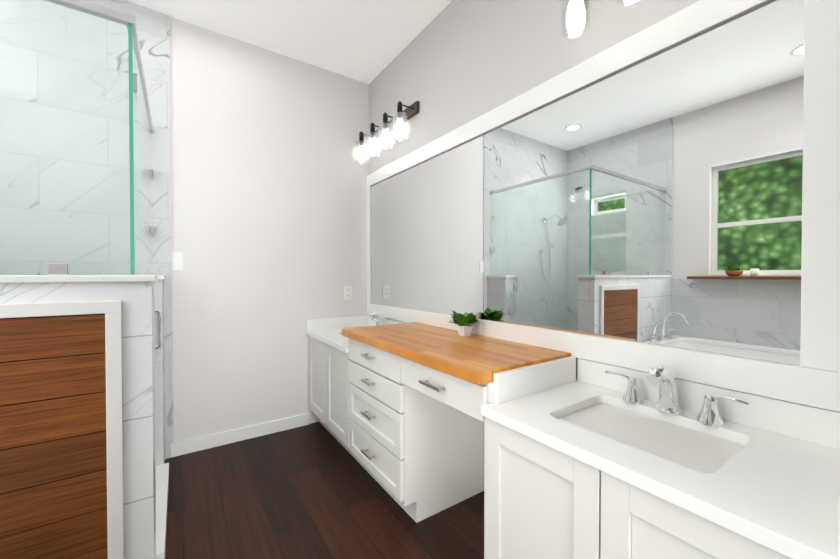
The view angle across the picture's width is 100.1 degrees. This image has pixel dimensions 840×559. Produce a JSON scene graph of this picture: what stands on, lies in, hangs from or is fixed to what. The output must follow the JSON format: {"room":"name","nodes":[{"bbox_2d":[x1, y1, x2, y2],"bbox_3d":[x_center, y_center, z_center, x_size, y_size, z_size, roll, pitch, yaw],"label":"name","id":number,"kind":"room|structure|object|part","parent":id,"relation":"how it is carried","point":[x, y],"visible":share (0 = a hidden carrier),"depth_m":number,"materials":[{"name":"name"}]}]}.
{"room":"bathroom","nodes":[
{"label":"bathroom","id":0,"kind":"room"},
{"bbox_2d":[170,17,368,441],"bbox_3d":[-1.638,-0.259,2.207,3.090,2.740,0.120,0,1,-34],"label":"wall","id":1,"kind":"structure","parent":0,"point":[269,174],"depth_m":2.47,"materials":[{"name":"white paint"}]},
{"bbox_2d":[0,0,173,458],"bbox_3d":[-2.160,-0.253,1.769,1.492,2.739,0.012,0,1,-34],"label":"wall tile","id":2,"kind":"structure","parent":1,"relation":"attached to","point":[153,28],"depth_m":1.95,"materials":[{"name":"tile"}]},
{"bbox_2d":[172,252,182,269],"bbox_3d":[-1.527,-0.114,2.206,0.070,0.114,0.009,0,1,-34],"label":"light switch","id":3,"kind":"object","parent":1,"relation":"attached to","point":[177,260],"visible":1,"depth_m":2.21,"materials":[{"name":"white plastic"}]},
{"bbox_2d":[171,413,308,456],"bbox_3d":[-1.204,1.064,2.440,0.858,0.088,0.013,0,1,-34],"label":"baseboard","id":4,"kind":"structure","parent":1,"relation":"attached to","point":[183,447],"depth_m":2.40,"materials":[{"name":"white"}]},
{"bbox_2d":[306,315,365,320],"bbox_3d":[-0.648,0.343,2.804,0.505,0.087,0.020,0,1,-34],"label":"backsplash","id":5,"kind":"structure","parent":1,"relation":"attached to","point":[317,319],"depth_m":2.70,"materials":[{"name":"white stone"}]},
{"bbox_2d":[344,286,351,299],"bbox_3d":[-0.583,0.107,2.856,0.070,0.114,0.008,0,1,-34],"label":"electrical outlet","id":6,"kind":"object","parent":1,"relation":"attached to","point":[347,292],"visible":1,"depth_m":2.85,"materials":[{"name":"white plastic"}]},
{"bbox_2d":[126,0,451,83],"bbox_3d":[-0.453,-1.639,0.464,3.090,0.060,4.310,0,1,-34],"label":"ceiling","id":7,"kind":"structure","parent":0,"point":[367,41],"depth_m":2.25,"materials":[{"name":"white paint"}]},
{"bbox_2d":[165,422,483,558],"bbox_3d":[-0.453,1.161,0.496,3.090,0.060,4.310,0,1,-34],"label":"floor","id":8,"kind":"structure","parent":0,"point":[315,490],"depth_m":1.70,"materials":[{"name":"brown wood"}]},
{"bbox_2d":[0,275,157,558],"bbox_3d":[-1.540,0.558,0.857,1.449,1.137,0.161,0,1,-34],"label":"wall","id":9,"kind":"structure","parent":8,"relation":"on","point":[77,424],"depth_m":1.09,"materials":[{"name":"wood"}]},
{"bbox_3d":[-1.244,0.548,0.973,0.569,0.875,0.010,0,1,-34],"label":"panel","id":10,"kind":"part","parent":9,"relation":"part of","materials":[{"name":"brown wood"}]},
{"bbox_2d":[0,0,161,348],"bbox_3d":[-1.853,0.057,1.297,1.432,1.930,1.114,0,1,-34],"label":"glass","id":11,"kind":"object","parent":9,"relation":"on","point":[141,130],"visible":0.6,"depth_m":1.21,"materials":[{"name":"teal"}]},
{"bbox_2d":[154,275,165,465],"bbox_3d":[-1.548,0.545,2.027,0.139,1.137,0.270,0,1,-34],"label":"wall","id":12,"kind":"structure","parent":8,"relation":"on","point":[159,388],"depth_m":1.95,"materials":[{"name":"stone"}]},
{"bbox_2d":[155,463,168,558],"bbox_3d":[-1.248,1.075,1.618,0.140,0.085,0.778,0,1,-34],"label":"shower curb","id":13,"kind":"structure","parent":8,"relation":"on","point":[162,480],"depth_m":1.60,"materials":[{"name":"stone"}]},
{"bbox_2d":[306,317,839,558],"bbox_3d":[0.089,0.724,1.733,0.547,0.785,2.628,0,1,-34],"label":"bathroom vanity","id":14,"kind":"object","parent":8,"relation":"on","point":[548,453],"depth_m":0.99,"materials":[{"name":"white wood"}]},
{"bbox_2d":[366,313,397,324],"bbox_3d":[-0.302,0.314,2.572,0.156,0.150,0.377,0,1,-34],"label":"faucet","id":15,"kind":"object","parent":14,"relation":"on","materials":[{"name":"silver metal"}]},
{"bbox_2d":[342,321,573,380],"bbox_3d":[0.076,0.311,1.733,0.512,0.040,1.131,0,1,-34],"label":"countertop","id":16,"kind":"structure","parent":14,"relation":"on","point":[476,357],"depth_m":1.50,"materials":[{"name":"brown wood"}]},
{"bbox_2d":[450,310,479,335],"bbox_3d":[0.228,0.225,1.810,0.157,0.128,0.178,0,1,-34],"label":"plant","id":17,"kind":"object","parent":16,"relation":"on","point":[464,321],"visible":1,"depth_m":1.79,"materials":[{"name":"green plant"}]},
{"bbox_2d":[602,365,753,404],"bbox_3d":[0.733,0.332,1.063,0.156,0.150,0.377,0,1,-34],"label":"faucet","id":18,"kind":"object","parent":14,"relation":"on","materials":[{"name":"silver metal"}]},
{"bbox_2d":[369,0,699,378],"bbox_3d":[0.806,-0.248,1.270,0.120,2.740,4.190,0,1,-34],"label":"wall","id":19,"kind":"structure","parent":0,"point":[452,65],"depth_m":1.85,"materials":[{"name":"grey paint"}]},
{"bbox_2d":[355,101,418,162],"bbox_3d":[-0.282,-1.046,2.553,0.208,0.275,0.755,0,1,-34],"label":"sconce","id":20,"kind":"object","parent":19,"relation":"attached to","point":[398,121],"visible":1,"depth_m":2.45,"materials":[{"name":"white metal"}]},
{"bbox_3d":[-0.297,-1.003,2.543,0.094,0.150,0.679,0,1,-34],"label":"lamp shade","id":21,"kind":"part","parent":20,"relation":"part of","materials":[{"name":"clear glass"}]},
{"bbox_3d":[-0.262,-1.106,2.566,0.120,0.126,0.619,0,1,-34],"label":"arm","id":22,"kind":"part","parent":20,"relation":"part of"},
{"bbox_3d":[-0.204,-1.146,2.605,0.020,0.075,0.680,0,1,-34],"label":"plate","id":23,"kind":"part","parent":20,"relation":"part of","materials":[{"name":"brown metal"}]},
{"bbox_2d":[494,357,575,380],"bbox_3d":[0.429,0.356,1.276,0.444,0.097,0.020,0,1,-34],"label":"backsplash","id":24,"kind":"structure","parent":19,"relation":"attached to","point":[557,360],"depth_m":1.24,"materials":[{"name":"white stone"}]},
{"bbox_2d":[562,0,631,37],"bbox_3d":[0.764,-1.038,1.062,0.170,0.255,0.680,0,1,-34],"label":"sconce","id":25,"kind":"object","parent":19,"relation":"attached to","point":[575,13],"visible":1,"depth_m":1.27,"materials":[{"name":"white glass"}]},
{"bbox_2d":[366,0,839,411],"bbox_3d":[0.294,-0.273,1.884,0.025,1.155,2.592,0,1,-34],"label":"mirror","id":26,"kind":"object","parent":19,"relation":"attached to","point":[665,191],"visible":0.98,"depth_m":1.16,"materials":[{"name":"silver glass"}]},
{"bbox_2d":[578,358,839,416],"bbox_3d":[0.306,0.352,1.878,0.020,0.090,2.628,0,1,-34],"label":"backsplash","id":27,"kind":"structure","parent":19,"relation":"attached to","point":[720,390],"depth_m":0.98,"materials":[{"name":"white stone"}]}
]}

